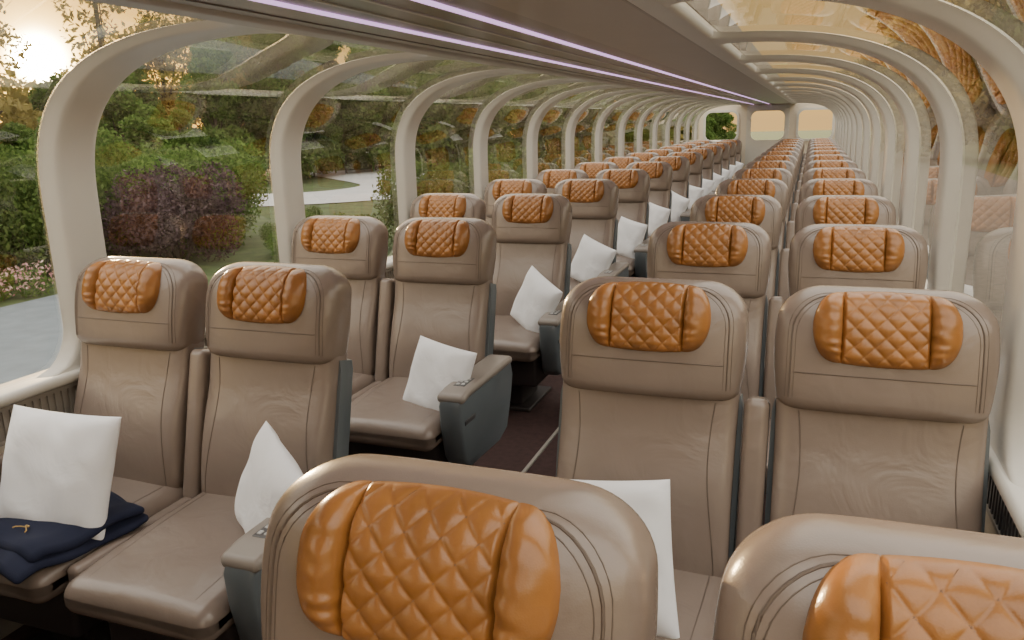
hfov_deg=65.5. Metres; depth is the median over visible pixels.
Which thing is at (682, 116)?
trim
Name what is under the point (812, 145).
seat
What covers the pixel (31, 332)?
road
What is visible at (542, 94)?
window
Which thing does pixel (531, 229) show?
seat
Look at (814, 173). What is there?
seat
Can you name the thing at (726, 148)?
seat
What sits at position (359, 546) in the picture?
seat
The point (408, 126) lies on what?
trim
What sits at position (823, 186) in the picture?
seat
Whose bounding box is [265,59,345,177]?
tree
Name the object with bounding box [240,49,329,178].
tree
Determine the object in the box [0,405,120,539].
pillow
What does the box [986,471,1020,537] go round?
air vent grille
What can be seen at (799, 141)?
seat
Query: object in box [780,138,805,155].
seat
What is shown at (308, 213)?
shrub
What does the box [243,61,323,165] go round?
tree
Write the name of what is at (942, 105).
window frame
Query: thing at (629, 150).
tree
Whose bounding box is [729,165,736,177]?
pillow
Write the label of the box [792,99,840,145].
trim
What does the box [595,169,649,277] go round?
seat
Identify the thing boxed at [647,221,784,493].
seat
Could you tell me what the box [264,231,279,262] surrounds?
shrub
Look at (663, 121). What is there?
window
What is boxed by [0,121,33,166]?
shrub
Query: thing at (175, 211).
shrub
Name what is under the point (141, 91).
tree
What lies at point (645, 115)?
trim
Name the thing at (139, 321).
seat
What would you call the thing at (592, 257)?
pillow
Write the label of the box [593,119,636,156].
tree
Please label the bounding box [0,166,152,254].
shrub
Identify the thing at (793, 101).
trim
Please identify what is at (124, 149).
shrub
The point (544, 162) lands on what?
shrub
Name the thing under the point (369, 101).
tree
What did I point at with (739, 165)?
pillow
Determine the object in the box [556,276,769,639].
seat
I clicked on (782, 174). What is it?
seat
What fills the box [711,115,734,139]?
tree
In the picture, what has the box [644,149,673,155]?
seat
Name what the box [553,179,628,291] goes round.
seat
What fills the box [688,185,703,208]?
pillow
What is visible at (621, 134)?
trim
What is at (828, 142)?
seat
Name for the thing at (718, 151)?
seat
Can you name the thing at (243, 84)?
tree
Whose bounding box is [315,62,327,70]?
tree
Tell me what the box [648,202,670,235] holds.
pillow
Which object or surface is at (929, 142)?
window
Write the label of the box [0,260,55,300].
flower bed
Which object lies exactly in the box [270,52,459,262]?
trim
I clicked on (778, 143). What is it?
seat
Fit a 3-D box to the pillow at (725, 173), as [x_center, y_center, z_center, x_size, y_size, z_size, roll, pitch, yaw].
[3.600,-2.455,13.733,0.149,0.377,0.377,-9,16,-29]
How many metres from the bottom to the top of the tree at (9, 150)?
3.608 m
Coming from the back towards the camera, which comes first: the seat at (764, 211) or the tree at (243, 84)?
the tree at (243, 84)
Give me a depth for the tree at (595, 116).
34.70 m
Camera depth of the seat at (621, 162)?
9.50 m
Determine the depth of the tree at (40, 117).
22.52 m
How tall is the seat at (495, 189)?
1.192 m
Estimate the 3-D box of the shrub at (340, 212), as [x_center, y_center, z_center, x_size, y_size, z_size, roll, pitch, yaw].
[-4.198,-2.484,21.473,1.247,0.895,1.118,-14,19,-42]
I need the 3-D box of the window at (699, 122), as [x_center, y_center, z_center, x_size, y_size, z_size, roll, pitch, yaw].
[4.646,-4.282,17.979,0.900,1.130,0.900,4,15,20]
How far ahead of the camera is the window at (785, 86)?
8.60 m
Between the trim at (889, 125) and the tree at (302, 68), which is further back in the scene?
the tree at (302, 68)
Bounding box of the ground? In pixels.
[0,130,1017,306]
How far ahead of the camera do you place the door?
18.06 m
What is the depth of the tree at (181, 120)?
38.78 m
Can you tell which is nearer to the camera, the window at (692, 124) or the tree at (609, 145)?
the window at (692, 124)
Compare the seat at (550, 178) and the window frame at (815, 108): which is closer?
the seat at (550, 178)
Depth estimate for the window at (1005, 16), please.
1.58 m
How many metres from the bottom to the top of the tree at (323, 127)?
6.484 m
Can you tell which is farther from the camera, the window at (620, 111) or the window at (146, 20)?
the window at (620, 111)
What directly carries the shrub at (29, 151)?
on the ground
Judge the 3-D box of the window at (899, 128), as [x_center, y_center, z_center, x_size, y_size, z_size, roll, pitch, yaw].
[1.881,-0.982,4.830,0.900,1.130,1.260,4,15,20]
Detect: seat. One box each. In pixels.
[0,256,207,639]
[63,262,352,639]
[261,454,657,639]
[291,215,387,394]
[348,217,511,464]
[410,193,485,220]
[484,179,546,225]
[492,193,571,411]
[536,169,588,193]
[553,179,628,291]
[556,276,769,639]
[574,162,618,178]
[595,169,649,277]
[603,157,641,168]
[625,152,659,161]
[626,162,672,238]
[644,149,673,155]
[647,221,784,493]
[649,156,690,221]
[659,146,686,151]
[667,152,702,187]
[672,144,695,148]
[681,148,715,194]
[682,142,704,145]
[690,194,788,396]
[691,140,712,143]
[693,146,722,175]
[703,143,731,178]
[712,513,1023,639]
[713,141,736,176]
[715,179,794,284]
[720,140,741,162]
[732,168,797,248]
[744,160,799,220]
[753,155,800,197]
[760,151,802,189]
[764,285,1000,532]
[766,147,803,180]
[770,144,804,168]
[774,142,804,163]
[777,140,805,159]
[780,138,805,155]
[788,224,927,296]
[795,195,895,233]
[798,178,877,204]
[801,168,865,185]
[803,160,857,173]
[804,154,851,165]
[805,150,846,159]
[806,147,842,154]
[807,141,837,147]
[807,144,840,149]
[808,138,833,142]
[808,140,834,144]
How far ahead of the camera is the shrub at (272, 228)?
19.02 m
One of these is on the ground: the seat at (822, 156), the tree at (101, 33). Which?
the tree at (101, 33)
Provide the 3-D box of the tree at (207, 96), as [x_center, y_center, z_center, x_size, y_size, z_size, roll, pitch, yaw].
[-16.192,-10.898,43.179,3.060,7.737,4.271,4,15,20]
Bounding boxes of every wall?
[0,255,394,453]
[699,103,835,168]
[984,445,1023,537]
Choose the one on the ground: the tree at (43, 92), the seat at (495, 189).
the tree at (43, 92)
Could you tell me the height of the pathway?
0.001 m
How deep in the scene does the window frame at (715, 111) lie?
18.25 m
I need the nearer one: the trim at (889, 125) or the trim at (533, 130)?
the trim at (889, 125)
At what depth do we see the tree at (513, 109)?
24.49 m
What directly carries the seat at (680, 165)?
on the floor
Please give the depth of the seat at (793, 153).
10.05 m
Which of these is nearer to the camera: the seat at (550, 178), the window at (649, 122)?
the seat at (550, 178)
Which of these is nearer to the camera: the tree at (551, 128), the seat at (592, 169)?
the seat at (592, 169)
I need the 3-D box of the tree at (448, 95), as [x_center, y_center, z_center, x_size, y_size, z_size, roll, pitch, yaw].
[-5.773,-18.467,67.417,5.184,10.462,5.440,0,14,8]
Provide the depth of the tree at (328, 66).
68.39 m
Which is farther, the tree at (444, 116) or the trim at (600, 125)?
the tree at (444, 116)
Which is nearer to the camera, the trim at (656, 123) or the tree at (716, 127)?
the trim at (656, 123)
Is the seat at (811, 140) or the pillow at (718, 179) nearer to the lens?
the pillow at (718, 179)
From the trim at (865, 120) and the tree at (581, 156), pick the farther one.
the tree at (581, 156)
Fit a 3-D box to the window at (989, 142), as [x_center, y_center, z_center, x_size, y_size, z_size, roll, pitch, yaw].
[1.014,-0.397,2.538,0.900,1.130,1.260,4,15,20]
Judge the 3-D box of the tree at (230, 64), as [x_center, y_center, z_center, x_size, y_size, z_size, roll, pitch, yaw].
[-16.213,-12.070,44.415,4.926,9.491,4.839,-5,14,-15]
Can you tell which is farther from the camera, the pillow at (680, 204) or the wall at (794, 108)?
the wall at (794, 108)
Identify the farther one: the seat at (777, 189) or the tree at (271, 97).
the tree at (271, 97)
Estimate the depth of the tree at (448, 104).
60.05 m
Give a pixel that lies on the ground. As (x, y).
(254, 250)
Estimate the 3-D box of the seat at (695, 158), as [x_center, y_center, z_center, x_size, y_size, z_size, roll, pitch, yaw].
[2.216,-1.572,10.383,0.671,1.192,0.838,4,15,20]
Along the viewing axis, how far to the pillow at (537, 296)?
4.46 m
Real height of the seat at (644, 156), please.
1.192 m
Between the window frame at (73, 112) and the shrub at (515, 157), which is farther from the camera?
the shrub at (515, 157)
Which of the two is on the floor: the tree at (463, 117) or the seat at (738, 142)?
the seat at (738, 142)
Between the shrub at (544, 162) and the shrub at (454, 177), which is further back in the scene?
the shrub at (544, 162)
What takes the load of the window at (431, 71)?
in the wall at (23, 388)
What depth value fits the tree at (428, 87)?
61.49 m
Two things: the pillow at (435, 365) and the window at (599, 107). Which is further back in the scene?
the window at (599, 107)
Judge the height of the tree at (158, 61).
10.874 m
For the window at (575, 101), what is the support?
in the wall at (23, 388)
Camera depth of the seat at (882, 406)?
1.87 m
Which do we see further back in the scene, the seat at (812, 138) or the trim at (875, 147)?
the seat at (812, 138)
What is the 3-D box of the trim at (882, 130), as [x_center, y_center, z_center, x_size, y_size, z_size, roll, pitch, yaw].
[2.314,-1.275,5.977,0.900,1.130,1.260,4,15,20]
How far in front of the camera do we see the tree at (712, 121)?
71.60 m
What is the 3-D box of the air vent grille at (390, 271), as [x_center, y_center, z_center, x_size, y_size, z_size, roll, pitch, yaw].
[0.688,-1.236,8.767,0.010,0.122,21.800,4,15,20]
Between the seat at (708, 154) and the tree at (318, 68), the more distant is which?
the tree at (318, 68)
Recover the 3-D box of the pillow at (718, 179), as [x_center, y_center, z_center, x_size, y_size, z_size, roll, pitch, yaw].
[3.167,-2.163,12.587,0.152,0.395,0.400,-12,17,-36]
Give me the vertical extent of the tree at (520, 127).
6.286 m
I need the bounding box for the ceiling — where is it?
[84,0,795,104]
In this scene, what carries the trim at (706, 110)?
attached to the wall at (23, 388)
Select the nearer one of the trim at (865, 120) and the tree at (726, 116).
the trim at (865, 120)
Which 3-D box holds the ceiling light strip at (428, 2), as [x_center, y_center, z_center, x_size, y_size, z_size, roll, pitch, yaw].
[1.873,-2.351,8.034,0.350,0.029,21.800,4,15,20]
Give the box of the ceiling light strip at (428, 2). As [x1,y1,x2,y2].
[250,0,768,104]
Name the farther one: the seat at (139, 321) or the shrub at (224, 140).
the shrub at (224, 140)
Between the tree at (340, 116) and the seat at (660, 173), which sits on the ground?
the tree at (340, 116)
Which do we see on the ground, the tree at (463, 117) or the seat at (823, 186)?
the tree at (463, 117)
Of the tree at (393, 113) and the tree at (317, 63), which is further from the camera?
the tree at (317, 63)
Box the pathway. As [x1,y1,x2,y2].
[249,168,432,206]
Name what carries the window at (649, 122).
in the wall at (23, 388)
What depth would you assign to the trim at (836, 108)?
13.22 m
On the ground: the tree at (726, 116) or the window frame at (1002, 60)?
the tree at (726, 116)
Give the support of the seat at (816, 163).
on the floor
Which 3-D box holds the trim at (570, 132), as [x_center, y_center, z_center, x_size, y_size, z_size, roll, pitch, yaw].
[1.027,-1.836,8.398,0.900,1.130,0.558,4,15,20]
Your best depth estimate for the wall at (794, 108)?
18.08 m
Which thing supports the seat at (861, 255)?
on the floor
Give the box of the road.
[0,294,62,384]
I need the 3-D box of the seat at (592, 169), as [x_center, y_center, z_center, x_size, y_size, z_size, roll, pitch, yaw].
[0.788,-1.022,8.294,0.522,1.192,0.838,4,15,20]
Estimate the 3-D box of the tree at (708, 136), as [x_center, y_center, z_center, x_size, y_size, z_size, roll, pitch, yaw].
[14.311,-15.581,62.490,3.051,5.999,2.837,0,14,6]
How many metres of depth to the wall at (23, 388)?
2.69 m
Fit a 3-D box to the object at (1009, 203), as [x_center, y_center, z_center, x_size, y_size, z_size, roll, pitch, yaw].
[9.959,-0.290,12.648,7.200,0.030,150.000,4,15,20]
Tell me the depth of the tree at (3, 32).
36.97 m
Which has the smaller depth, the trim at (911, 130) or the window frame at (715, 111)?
the trim at (911, 130)
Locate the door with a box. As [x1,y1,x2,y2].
[745,105,789,164]
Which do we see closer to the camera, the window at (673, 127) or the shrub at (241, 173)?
the window at (673, 127)
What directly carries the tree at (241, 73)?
on the ground
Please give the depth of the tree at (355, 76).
59.37 m
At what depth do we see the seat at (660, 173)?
8.16 m
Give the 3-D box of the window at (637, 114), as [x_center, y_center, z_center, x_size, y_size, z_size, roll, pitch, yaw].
[2.107,-2.567,11.265,0.900,1.130,1.260,4,15,20]
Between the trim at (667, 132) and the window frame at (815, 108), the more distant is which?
the window frame at (815, 108)
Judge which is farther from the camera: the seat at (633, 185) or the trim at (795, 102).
the trim at (795, 102)
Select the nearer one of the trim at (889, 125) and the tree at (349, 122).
the trim at (889, 125)
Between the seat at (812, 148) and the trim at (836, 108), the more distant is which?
the trim at (836, 108)
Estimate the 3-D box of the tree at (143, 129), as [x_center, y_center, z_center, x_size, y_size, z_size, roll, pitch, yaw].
[-10.599,-4.439,23.782,2.309,3.992,2.436,-9,15,-27]
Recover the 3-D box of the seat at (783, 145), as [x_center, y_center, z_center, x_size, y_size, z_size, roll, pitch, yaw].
[4.159,-2.090,12.286,0.671,1.192,0.838,4,15,20]
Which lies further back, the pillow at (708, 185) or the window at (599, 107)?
the pillow at (708, 185)
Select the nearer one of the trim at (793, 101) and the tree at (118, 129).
the trim at (793, 101)
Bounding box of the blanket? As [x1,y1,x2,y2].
[0,491,148,583]
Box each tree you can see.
[0,4,32,120]
[0,5,42,142]
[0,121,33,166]
[0,149,16,163]
[21,72,66,157]
[35,116,97,161]
[52,15,165,154]
[96,72,145,162]
[98,64,167,129]
[103,119,120,136]
[117,103,179,168]
[132,29,202,130]
[156,45,251,152]
[164,108,203,153]
[175,45,242,154]
[181,48,270,170]
[189,42,270,168]
[239,54,320,175]
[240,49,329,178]
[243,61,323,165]
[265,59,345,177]
[302,104,343,175]
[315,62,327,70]
[316,116,342,149]
[324,64,334,69]
[329,77,373,173]
[340,75,402,169]
[346,71,398,171]
[353,75,394,168]
[366,78,437,163]
[383,76,432,161]
[394,87,442,160]
[396,78,446,161]
[418,93,490,158]
[424,87,511,173]
[442,93,454,113]
[443,97,524,142]
[488,98,526,178]
[490,98,580,155]
[508,98,578,172]
[558,107,603,165]
[565,115,599,161]
[584,114,627,160]
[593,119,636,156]
[612,118,636,156]
[705,115,713,139]
[706,113,720,139]
[707,117,715,138]
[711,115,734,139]
[712,113,723,133]
[716,112,736,137]
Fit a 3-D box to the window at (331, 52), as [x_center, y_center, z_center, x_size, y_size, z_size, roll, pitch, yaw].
[-0.927,-0.519,3.241,0.900,1.130,1.260,4,15,20]
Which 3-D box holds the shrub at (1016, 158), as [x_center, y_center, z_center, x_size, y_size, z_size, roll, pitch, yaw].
[28.904,-9.500,43.731,2.604,2.382,2.847,-3,14,-6]
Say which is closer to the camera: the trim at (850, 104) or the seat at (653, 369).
the seat at (653, 369)
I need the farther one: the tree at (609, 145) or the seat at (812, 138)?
the tree at (609, 145)
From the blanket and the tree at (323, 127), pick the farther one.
the tree at (323, 127)
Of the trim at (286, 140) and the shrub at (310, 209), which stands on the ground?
the shrub at (310, 209)
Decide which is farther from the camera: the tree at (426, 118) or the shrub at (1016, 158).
the tree at (426, 118)
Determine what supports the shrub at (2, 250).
on the ground
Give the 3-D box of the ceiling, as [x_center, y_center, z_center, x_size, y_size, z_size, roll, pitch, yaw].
[2.006,-2.391,7.974,1.200,0.140,21.800,4,15,20]
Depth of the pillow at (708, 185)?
11.34 m
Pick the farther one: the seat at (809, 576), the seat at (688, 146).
the seat at (688, 146)
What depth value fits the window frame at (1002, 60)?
1.81 m
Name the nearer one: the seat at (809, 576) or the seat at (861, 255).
the seat at (809, 576)
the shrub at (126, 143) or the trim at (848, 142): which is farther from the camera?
the shrub at (126, 143)
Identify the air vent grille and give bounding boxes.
[0,268,393,446]
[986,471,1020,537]
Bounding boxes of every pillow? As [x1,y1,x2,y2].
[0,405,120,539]
[235,421,302,532]
[403,335,476,410]
[510,266,562,332]
[570,234,616,281]
[570,479,679,638]
[616,216,647,258]
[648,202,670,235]
[671,191,689,221]
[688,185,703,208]
[702,179,714,195]
[712,172,723,190]
[722,168,730,180]
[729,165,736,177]
[736,161,743,170]
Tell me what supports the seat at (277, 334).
on the floor
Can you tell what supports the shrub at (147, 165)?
on the ground
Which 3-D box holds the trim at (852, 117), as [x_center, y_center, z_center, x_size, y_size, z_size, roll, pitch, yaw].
[3.828,-2.300,9.990,0.900,1.130,0.558,4,15,20]
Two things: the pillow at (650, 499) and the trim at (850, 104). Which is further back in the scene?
the trim at (850, 104)
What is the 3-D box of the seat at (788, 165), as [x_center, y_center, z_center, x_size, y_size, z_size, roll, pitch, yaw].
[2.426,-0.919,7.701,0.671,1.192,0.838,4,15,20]
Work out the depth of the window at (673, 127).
14.94 m
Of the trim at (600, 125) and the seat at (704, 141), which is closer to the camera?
the trim at (600, 125)
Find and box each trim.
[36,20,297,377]
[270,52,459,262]
[391,68,540,258]
[473,78,590,199]
[527,84,628,178]
[565,89,653,168]
[595,93,672,161]
[618,95,684,156]
[637,97,697,152]
[652,99,709,148]
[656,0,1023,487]
[665,101,715,145]
[676,102,722,143]
[686,103,728,141]
[694,104,734,139]
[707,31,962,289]
[737,55,918,227]
[754,68,895,200]
[764,77,879,185]
[772,83,869,178]
[777,87,861,168]
[781,91,856,161]
[785,94,850,156]
[788,96,846,151]
[789,98,843,148]
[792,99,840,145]
[793,101,838,143]
[795,102,836,141]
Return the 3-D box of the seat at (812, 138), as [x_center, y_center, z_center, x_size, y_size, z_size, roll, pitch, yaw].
[6.021,-2.933,15.522,0.522,1.192,0.838,4,15,20]
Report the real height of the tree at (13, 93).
15.832 m
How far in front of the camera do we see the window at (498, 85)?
5.47 m
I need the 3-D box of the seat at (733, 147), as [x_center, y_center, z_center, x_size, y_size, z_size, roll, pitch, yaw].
[3.950,-2.743,14.969,0.671,1.192,0.838,4,15,20]
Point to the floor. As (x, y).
(528, 443)
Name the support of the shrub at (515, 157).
on the ground
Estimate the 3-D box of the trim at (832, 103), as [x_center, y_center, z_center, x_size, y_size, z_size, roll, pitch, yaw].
[4.694,-2.885,12.283,0.900,1.130,0.558,4,15,20]
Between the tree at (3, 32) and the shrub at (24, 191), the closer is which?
the shrub at (24, 191)
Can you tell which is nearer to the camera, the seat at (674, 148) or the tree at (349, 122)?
the seat at (674, 148)
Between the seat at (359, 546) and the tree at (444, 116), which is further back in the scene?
the tree at (444, 116)
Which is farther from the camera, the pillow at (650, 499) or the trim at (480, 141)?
the trim at (480, 141)
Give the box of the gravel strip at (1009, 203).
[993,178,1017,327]
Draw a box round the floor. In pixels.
[1,374,765,639]
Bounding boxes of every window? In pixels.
[0,0,204,30]
[204,33,403,65]
[369,60,504,83]
[457,74,565,94]
[514,82,607,102]
[556,88,634,108]
[585,92,659,113]
[609,95,671,118]
[628,97,687,128]
[642,99,695,151]
[657,101,700,148]
[670,102,710,145]
[680,104,710,143]
[681,0,1017,311]
[689,105,716,141]
[697,108,713,139]
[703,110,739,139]
[728,42,939,288]
[751,62,904,224]
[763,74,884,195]
[773,81,871,179]
[779,86,862,168]
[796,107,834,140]
[939,0,1023,53]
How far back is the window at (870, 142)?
7.37 m
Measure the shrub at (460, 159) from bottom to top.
2.558 m
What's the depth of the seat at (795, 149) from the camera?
11.20 m
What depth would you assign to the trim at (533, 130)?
7.26 m
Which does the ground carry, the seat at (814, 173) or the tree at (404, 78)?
the tree at (404, 78)
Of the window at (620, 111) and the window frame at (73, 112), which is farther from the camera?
the window at (620, 111)
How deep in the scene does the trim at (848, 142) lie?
10.92 m
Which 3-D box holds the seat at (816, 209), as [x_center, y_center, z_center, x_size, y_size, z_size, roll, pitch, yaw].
[1.686,-0.006,4.059,0.522,1.192,0.838,4,15,20]
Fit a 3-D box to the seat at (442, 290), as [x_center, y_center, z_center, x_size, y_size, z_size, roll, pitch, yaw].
[-0.385,0.184,3.505,0.671,1.192,0.838,4,15,20]
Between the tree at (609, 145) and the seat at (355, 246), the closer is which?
the seat at (355, 246)
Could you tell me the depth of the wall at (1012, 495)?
1.75 m
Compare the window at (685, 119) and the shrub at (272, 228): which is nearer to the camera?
the window at (685, 119)
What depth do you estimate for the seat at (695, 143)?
15.24 m
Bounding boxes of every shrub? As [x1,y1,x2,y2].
[0,132,121,283]
[0,149,106,260]
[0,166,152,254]
[0,175,50,277]
[13,124,143,250]
[100,158,247,261]
[110,142,262,258]
[112,136,270,249]
[116,143,228,163]
[125,134,270,234]
[258,221,278,255]
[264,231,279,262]
[274,209,314,222]
[305,205,322,216]
[332,212,376,216]
[370,144,518,246]
[429,150,523,192]
[440,141,526,192]
[504,138,562,173]
[1013,151,1017,165]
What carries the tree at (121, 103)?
on the ground
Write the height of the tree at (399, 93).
8.538 m
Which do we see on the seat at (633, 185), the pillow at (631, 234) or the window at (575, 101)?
the pillow at (631, 234)
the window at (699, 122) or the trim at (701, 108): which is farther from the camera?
the window at (699, 122)
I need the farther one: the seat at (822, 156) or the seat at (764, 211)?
the seat at (822, 156)
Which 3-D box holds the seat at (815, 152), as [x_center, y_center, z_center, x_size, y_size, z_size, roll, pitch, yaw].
[3.853,-1.470,9.790,0.522,1.192,0.838,4,15,20]
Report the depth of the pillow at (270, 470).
2.20 m

